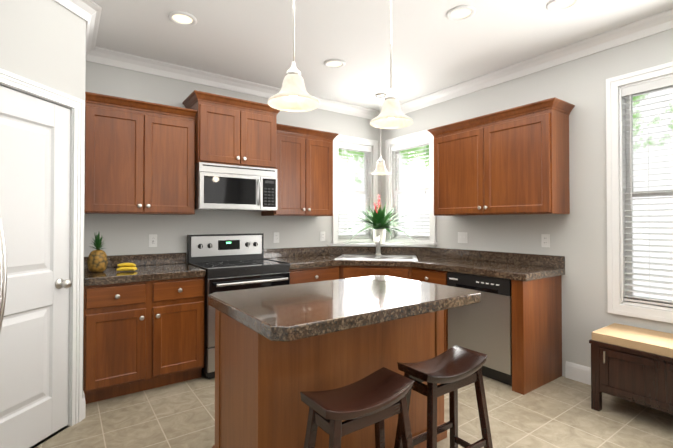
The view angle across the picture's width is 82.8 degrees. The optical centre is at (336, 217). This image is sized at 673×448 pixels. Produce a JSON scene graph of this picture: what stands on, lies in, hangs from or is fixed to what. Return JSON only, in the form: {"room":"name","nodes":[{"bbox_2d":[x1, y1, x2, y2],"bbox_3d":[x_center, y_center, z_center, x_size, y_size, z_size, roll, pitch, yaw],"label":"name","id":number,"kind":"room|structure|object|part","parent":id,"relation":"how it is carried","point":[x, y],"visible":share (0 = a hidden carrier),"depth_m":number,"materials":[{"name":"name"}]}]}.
{"room":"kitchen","nodes":[
{"label":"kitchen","id":0,"kind":"room"},
{"bbox_2d":[0,0,85,447],"bbox_3d":[-1.813,-0.055,2.065,0.090,2.761,1.000,0,-1,10],"label":"wall","id":1,"kind":"structure","parent":0,"point":[42,42],"depth_m":2.28,"materials":[{"name":"grey paint"}]},
{"bbox_2d":[0,86,71,447],"bbox_3d":[-1.778,0.306,2.131,0.499,2.016,0.484,0,-1,-35],"label":"pantry door","id":2,"kind":"structure","parent":1,"relation":"in","point":[34,186],"depth_m":2.21,"materials":[{"name":"white wood"}]},
{"bbox_3d":[-1.696,0.408,2.370,0.086,0.064,0.086,0,-1,-35],"label":"knob","id":3,"kind":"part","parent":2,"relation":"part of","materials":[{"name":"silver metal"}]},
{"bbox_2d":[0,68,84,425],"bbox_3d":[-1.791,0.272,2.128,0.111,2.107,0.804,0,-1,10],"label":"door frame","id":4,"kind":"structure","parent":1,"relation":"attached to","point":[76,227],"depth_m":2.46,"materials":[{"name":"white wood"}]},
{"bbox_2d":[54,0,672,119],"bbox_3d":[0.508,-1.391,1.367,4.500,0.104,6.000,0,-1,-35],"label":"crown molding","id":5,"kind":"structure","parent":1,"relation":"attached to","point":[88,12],"depth_m":3.40,"materials":[{"name":"white wood"}]},
{"bbox_2d":[84,61,380,263],"bbox_3d":[-1.268,-0.034,3.843,4.740,2.760,0.120,0,-1,-35],"label":"wall","id":6,"kind":"structure","parent":0,"point":[125,234],"depth_m":3.64,"materials":[{"name":"grey paint"}]},
{"bbox_2d":[84,92,196,214],"bbox_3d":[-1.672,-0.494,3.265,0.832,0.923,0.352,0,-1,-35],"label":"upper cabinet","id":7,"kind":"object","parent":6,"relation":"attached to","point":[139,157],"visible":0.92,"depth_m":3.12,"materials":[{"name":"brown wood"}]},
{"bbox_2d":[149,234,156,246],"bbox_3d":[-1.670,0.207,3.474,0.070,0.114,0.009,0,-1,-35],"label":"outlet","id":8,"kind":"object","parent":6,"relation":"attached to","point":[152,240],"visible":1,"depth_m":3.47,"materials":[{"name":"white plastic"}]},
{"bbox_2d":[182,90,279,168],"bbox_3d":[-0.999,-0.794,3.706,0.854,0.613,0.422,0,-1,-35],"label":"upper cabinet","id":9,"kind":"object","parent":6,"relation":"attached to","point":[234,131],"visible":0.98,"depth_m":3.53,"materials":[{"name":"brown wood"}]},
{"bbox_2d":[195,162,276,210],"bbox_3d":[-0.990,-0.280,3.683,0.753,0.409,0.458,0,-1,-35],"label":"microwave","id":10,"kind":"object","parent":9,"relation":"attached to","point":[221,187],"visible":0.98,"depth_m":3.51,"materials":[{"name":"silver metal"}]},
{"bbox_2d":[273,232,278,242],"bbox_3d":[-0.661,0.215,4.194,0.070,0.114,0.008,0,-1,-35],"label":"electrical outlet","id":11,"kind":"object","parent":6,"relation":"attached to","point":[275,237],"visible":1,"depth_m":4.19,"materials":[{"name":"white plastic"}]},
{"bbox_2d":[261,124,338,215],"bbox_3d":[-0.390,-0.483,4.179,0.773,0.923,0.352,0,-1,-35],"label":"upper cabinet","id":12,"kind":"object","parent":6,"relation":"attached to","point":[304,177],"visible":0.83,"depth_m":4.04,"materials":[{"name":"brown wood"}]},
{"bbox_2d":[320,232,324,240],"bbox_3d":[-0.164,0.220,4.548,0.070,0.114,0.008,0,-1,-35],"label":"electrical outlet","id":13,"kind":"object","parent":6,"relation":"attached to","point":[322,236],"visible":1,"depth_m":4.54,"materials":[{"name":"white plastic"}]},
{"bbox_2d":[331,134,377,243],"bbox_3d":[0.229,-0.336,4.865,0.764,1.375,0.151,0,-1,-35],"label":"window","id":14,"kind":"structure","parent":6,"relation":"in","point":[351,191],"depth_m":4.88,"materials":[{"name":"white"}]},
{"bbox_2d":[338,143,370,238],"bbox_3d":[0.229,-0.335,4.864,0.532,1.185,0.060,0,-1,-35],"label":"window blind","id":15,"kind":"object","parent":14,"relation":"attached to","point":[350,147],"visible":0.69,"depth_m":4.86,"materials":[{"name":"white"}]},
{"bbox_2d":[31,373,672,447],"bbox_3d":[0.508,1.346,1.334,4.740,0.060,6.240,0,-1,-35],"label":"floor","id":16,"kind":"structure","parent":0,"point":[559,412],"depth_m":2.50,"materials":[{"name":"tile"}]},
{"bbox_2d":[0,216,6,332],"bbox_3d":[-1.555,0.427,1.174,0.822,1.775,0.910,0,-1,-35],"label":"refrigerator","id":17,"kind":"object","parent":16,"relation":"on","point":[3,273],"visible":1,"depth_m":1.39,"materials":[{"name":"white"}]},
{"bbox_2d":[83,276,204,403],"bbox_3d":[-1.587,0.909,3.128,0.832,0.858,0.647,0,-1,-35],"label":"base cabinet","id":18,"kind":"object","parent":16,"relation":"on","point":[142,336],"visible":0.98,"depth_m":2.87,"materials":[{"name":"brown wood"}]},
{"bbox_2d":[84,252,205,285],"bbox_3d":[-1.593,0.400,3.141,0.834,0.157,0.633,0,-1,-35],"label":"countertop","id":19,"kind":"structure","parent":18,"relation":"on","point":[159,266],"depth_m":3.10,"materials":[{"name":"stone"}]},
{"bbox_2d":[88,232,107,271],"bbox_3d":[-1.861,0.261,2.974,0.132,0.321,0.132,0,-1,-35],"label":"pineapple","id":20,"kind":"object","parent":19,"relation":"on","point":[97,260],"visible":1,"depth_m":2.94,"materials":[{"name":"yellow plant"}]},
{"bbox_2d":[116,263,136,270],"bbox_3d":[-1.658,0.385,3.016,0.148,0.063,0.131,0,-1,-35],"label":"bananas","id":21,"kind":"object","parent":19,"relation":"on","point":[126,266],"visible":1,"depth_m":3.00,"materials":[{"name":"yellow food"}]},
{"bbox_2d":[187,233,289,378],"bbox_3d":[-0.902,0.750,3.548,0.758,1.185,0.700,0,-1,-35],"label":"range","id":22,"kind":"object","parent":16,"relation":"on","point":[229,262],"visible":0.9,"depth_m":3.46,"materials":[{"name":"silver metal"}]},
{"bbox_2d":[289,266,338,283],"bbox_3d":[-0.374,0.919,3.993,0.602,0.858,0.647,0,-1,-35],"label":"base cabinet","id":23,"kind":"object","parent":16,"relation":"on","point":[306,275],"visible":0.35,"depth_m":3.74,"materials":[{"name":"brown wood"}]},
{"bbox_2d":[212,309,446,447],"bbox_3d":[-0.005,0.897,2.197,1.234,0.858,0.596,0,-1,-35],"label":"kitchen island","id":24,"kind":"object","parent":16,"relation":"on","point":[262,382],"visible":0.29,"depth_m":1.86,"materials":[{"name":"brown wood"}]},
{"bbox_2d":[208,275,480,341],"bbox_3d":[0.058,0.439,2.105,1.290,0.055,0.860,0,-1,-35],"label":"island countertop","id":25,"kind":"structure","parent":24,"relation":"on","point":[290,312],"depth_m":1.85,"materials":[{"name":"stone"}]},
{"bbox_2d":[300,367,413,447],"bbox_3d":[0.092,1.003,1.552,0.496,0.637,0.268,0,-1,-35],"label":"stool","id":26,"kind":"object","parent":16,"relation":"on","point":[377,397],"visible":1,"depth_m":1.51,"materials":[{"name":"brown wood"}]},
{"bbox_2d":[339,265,411,279],"bbox_3d":[0.468,0.923,4.306,1.114,0.858,1.114,0,-1,-35],"label":"base cabinet","id":27,"kind":"object","parent":16,"relation":"on","point":[345,272],"visible":0.04,"depth_m":3.88,"materials":[{"name":"brown wood"}]},
{"bbox_2d":[264,234,411,269],"bbox_3d":[-0.033,0.408,3.931,1.080,0.400,1.157,0,-1,-35],"label":"countertop","id":28,"kind":"structure","parent":27,"relation":"on","point":[323,256],"depth_m":4.24,"materials":[{"name":"stone"}]},
{"bbox_2d":[334,254,417,260],"bbox_3d":[0.445,0.518,4.173,0.856,0.186,0.556,0,-1,10],"label":"sink","id":29,"kind":"object","parent":28,"relation":"in","point":[377,257],"depth_m":4.30,"materials":[{"name":"white ceramic"}]},
{"bbox_2d":[375,234,380,254],"bbox_3d":[0.467,0.303,4.312,0.072,0.246,0.312,0,-1,10],"label":"faucet","id":30,"kind":"object","parent":28,"relation":"on","point":[377,241],"depth_m":4.37,"materials":[{"name":"silver metal"}]},
{"bbox_2d":[412,267,447,351],"bbox_3d":[1.110,0.917,3.807,0.647,0.858,0.437,0,-1,-35],"label":"base cabinet","id":31,"kind":"object","parent":16,"relation":"on","point":[430,275],"visible":0.23,"depth_m":3.57,"materials":[{"name":"brown wood"}]},
{"bbox_2d":[412,247,564,280],"bbox_3d":[1.003,0.392,3.967,0.647,0.432,2.294,0,-1,-35],"label":"countertop","id":32,"kind":"structure","parent":31,"relation":"on","point":[518,266],"depth_m":3.48,"materials":[{"name":"stone"}]},
{"bbox_2d":[394,345,492,447],"bbox_3d":[0.525,1.007,1.866,0.496,0.637,0.268,0,-1,-35],"label":"stool","id":33,"kind":"object","parent":16,"relation":"on","point":[452,370],"visible":0.96,"depth_m":1.86,"materials":[{"name":"brown wood"}]},
{"bbox_2d":[447,272,511,385],"bbox_3d":[1.419,0.913,3.380,0.608,0.855,0.599,0,-1,-35],"label":"dishwasher","id":34,"kind":"object","parent":16,"relation":"on","point":[484,326],"visible":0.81,"depth_m":3.13,"materials":[{"name":"silver metal"}]},
{"bbox_2d":[511,275,561,394],"bbox_3d":[1.635,0.908,3.097,0.616,0.858,0.094,0,-1,-35],"label":"cabinet end panel","id":35,"kind":"object","parent":16,"relation":"on","point":[536,333],"visible":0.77,"depth_m":2.99,"materials":[{"name":"brown wood"}]},
{"bbox_2d":[589,323,672,414],"bbox_3d":[2.264,1.061,2.335,0.439,0.535,1.121,0,-1,-35],"label":"bench","id":36,"kind":"object","parent":16,"relation":"on","point":[632,364],"visible":1,"depth_m":2.50,"materials":[{"name":"brown wood"}]},
{"bbox_2d":[92,0,672,110],"bbox_3d":[0.508,-1.474,1.368,4.740,0.060,6.240,0,-1,-35],"label":"ceiling","id":37,"kind":"structure","parent":0,"point":[434,48],"depth_m":2.99,"materials":[{"name":"white paint"}]},
{"bbox_2d":[168,11,196,25],"bbox_3d":[-1.100,-1.421,2.727,0.194,0.012,0.194,0,-1,-35],"label":"recessed light","id":38,"kind":"object","parent":37,"relation":"in","point":[181,18],"visible":1,"depth_m":2.72,"materials":[{"name":"white"}]},
{"bbox_2d":[268,0,318,111],"bbox_3d":[-0.220,-1.008,1.961,0.264,0.854,0.264,0,-1,-35],"label":"pendant light","id":39,"kind":"object","parent":37,"relation":"hanging from","point":[292,95],"visible":1,"depth_m":1.96,"materials":[{"name":"white glass"}]},
{"bbox_2d":[324,59,344,67],"bbox_3d":[-0.017,-1.411,3.499,0.194,0.012,0.194,0,-1,-35],"label":"recessed light","id":40,"kind":"object","parent":37,"relation":"in","point":[334,63],"visible":1,"depth_m":3.49,"materials":[{"name":"white"}]},
{"bbox_2d":[370,93,390,174],"bbox_3d":[0.504,-0.954,4.356,0.236,0.906,0.236,0,-1,-35],"label":"light","id":41,"kind":"object","parent":37,"relation":"hanging from","point":[380,169],"visible":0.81,"depth_m":4.32,"materials":[{"name":"white glass"}]},
{"bbox_2d":[370,0,412,128],"bbox_3d":[0.338,-1.006,2.359,0.264,0.849,0.264,0,-1,-35],"label":"pendant light","id":42,"kind":"object","parent":37,"relation":"hanging from","point":[391,115],"visible":1,"depth_m":2.35,"materials":[{"name":"white glass"}]},
{"bbox_2d":[447,5,475,20],"bbox_3d":[0.867,-1.421,2.655,0.194,0.012,0.194,0,-1,-35],"label":"recessed light","id":43,"kind":"object","parent":37,"relation":"in","point":[461,12],"visible":1,"depth_m":2.64,"materials":[{"name":"white"}]},
{"bbox_2d":[547,0,579,11],"bbox_3d":[1.506,-1.423,2.534,0.194,0.012,0.194,0,-1,-35],"label":"recessed light","id":44,"kind":"object","parent":37,"relation":"in","point":[557,5],"visible":1,"depth_m":2.55,"materials":[{"name":"white"}]},
{"bbox_2d":[381,28,672,375],"bbox_3d":[2.389,-0.048,2.692,0.120,2.760,6.000,0,-1,-35],"label":"wall","id":45,"kind":"structure","parent":0,"point":[578,237],"depth_m":3.16,"materials":[{"name":"grey paint"}]},
{"bbox_2d":[327,128,436,247],"bbox_3d":[0.556,-0.341,4.493,0.970,1.375,0.939,0,-1,-35],"label":"window","id":46,"kind":"structure","parent":45,"relation":"in","point":[413,190],"depth_m":4.67,"materials":[{"name":"white"}]},
{"bbox_2d":[340,195,414,243],"bbox_3d":[0.488,0.004,4.449,0.865,0.607,0.860,0,-1,-35],"label":"bromeliad","id":47,"kind":"object","parent":46,"relation":"on","point":[379,218],"visible":0.98,"depth_m":4.55,"materials":[{"name":"green plant"}]},
{"bbox_2d":[392,138,429,239],"bbox_3d":[0.914,-0.337,4.696,0.060,1.185,0.622,0,-1,-35],"label":"window blind","id":48,"kind":"object","parent":46,"relation":"attached to","point":[413,144],"visible":0.81,"depth_m":4.67,"materials":[{"name":"white"}]},
{"bbox_3d":[0.914,-0.338,4.696,0.151,1.375,0.854,0,-1,-35],"label":"corner window trim","id":49,"kind":"part","parent":46,"relation":"part of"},
{"bbox_2d":[458,232,466,242],"bbox_3d":[1.334,0.209,4.049,0.017,0.114,0.116,0,-1,-35],"label":"light switch","id":50,"kind":"object","parent":45,"relation":"attached to","point":[462,237],"visible":1,"depth_m":4.05,"materials":[{"name":"white plastic"}]},
{"bbox_2d":[431,97,570,215],"bbox_3d":[1.477,-0.480,3.589,0.321,0.903,1.187,0,-1,-35],"label":"upper cabinet","id":51,"kind":"object","parent":45,"relation":"attached to","point":[513,161],"depth_m":3.32,"materials":[{"name":"brown wood"}]},
{"bbox_2d":[541,234,549,246],"bbox_3d":[1.837,0.200,3.352,0.008,0.114,0.070,0,-1,-35],"label":"electrical outlet","id":52,"kind":"object","parent":45,"relation":"attached to","point":[545,240],"visible":1,"depth_m":3.35,"materials":[{"name":"white plastic"}]},
{"bbox_2d":[565,361,590,384],"bbox_3d":[2.993,1.253,1.713,0.015,0.135,3.670,0,-1,-35],"label":"baseboard","id":53,"kind":"structure","parent":45,"relation":"attached to","point":[578,372],"depth_m":3.12,"materials":[{"name":"white wood"}]},
{"bbox_2d":[606,61,672,322],"bbox_3d":[2.456,-0.179,2.560,0.118,1.814,1.069,0,-1,-35],"label":"window","id":54,"kind":"structure","parent":45,"relation":"in","point":[628,196],"depth_m":2.91,"materials":[{"name":"white"}]},
{"bbox_2d":[622,76,672,306],"bbox_3d":[2.442,-0.185,2.550,0.060,1.610,0.877,0,-1,-35],"label":"window blind","id":55,"kind":"object","parent":54,"relation":"attached to","point":[649,87],"visible":1,"depth_m":2.77,"materials":[{"name":"white"}]},
{"label":"outside","id":56,"kind":"structure","parent":0,"visible":0},
{"bbox_2d":[338,88,672,299],"bbox_3d":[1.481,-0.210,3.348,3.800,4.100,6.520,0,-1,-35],"label":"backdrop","id":57,"kind":"structure","parent":56,"point":[638,167],"depth_m":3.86,"materials":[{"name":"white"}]}
]}

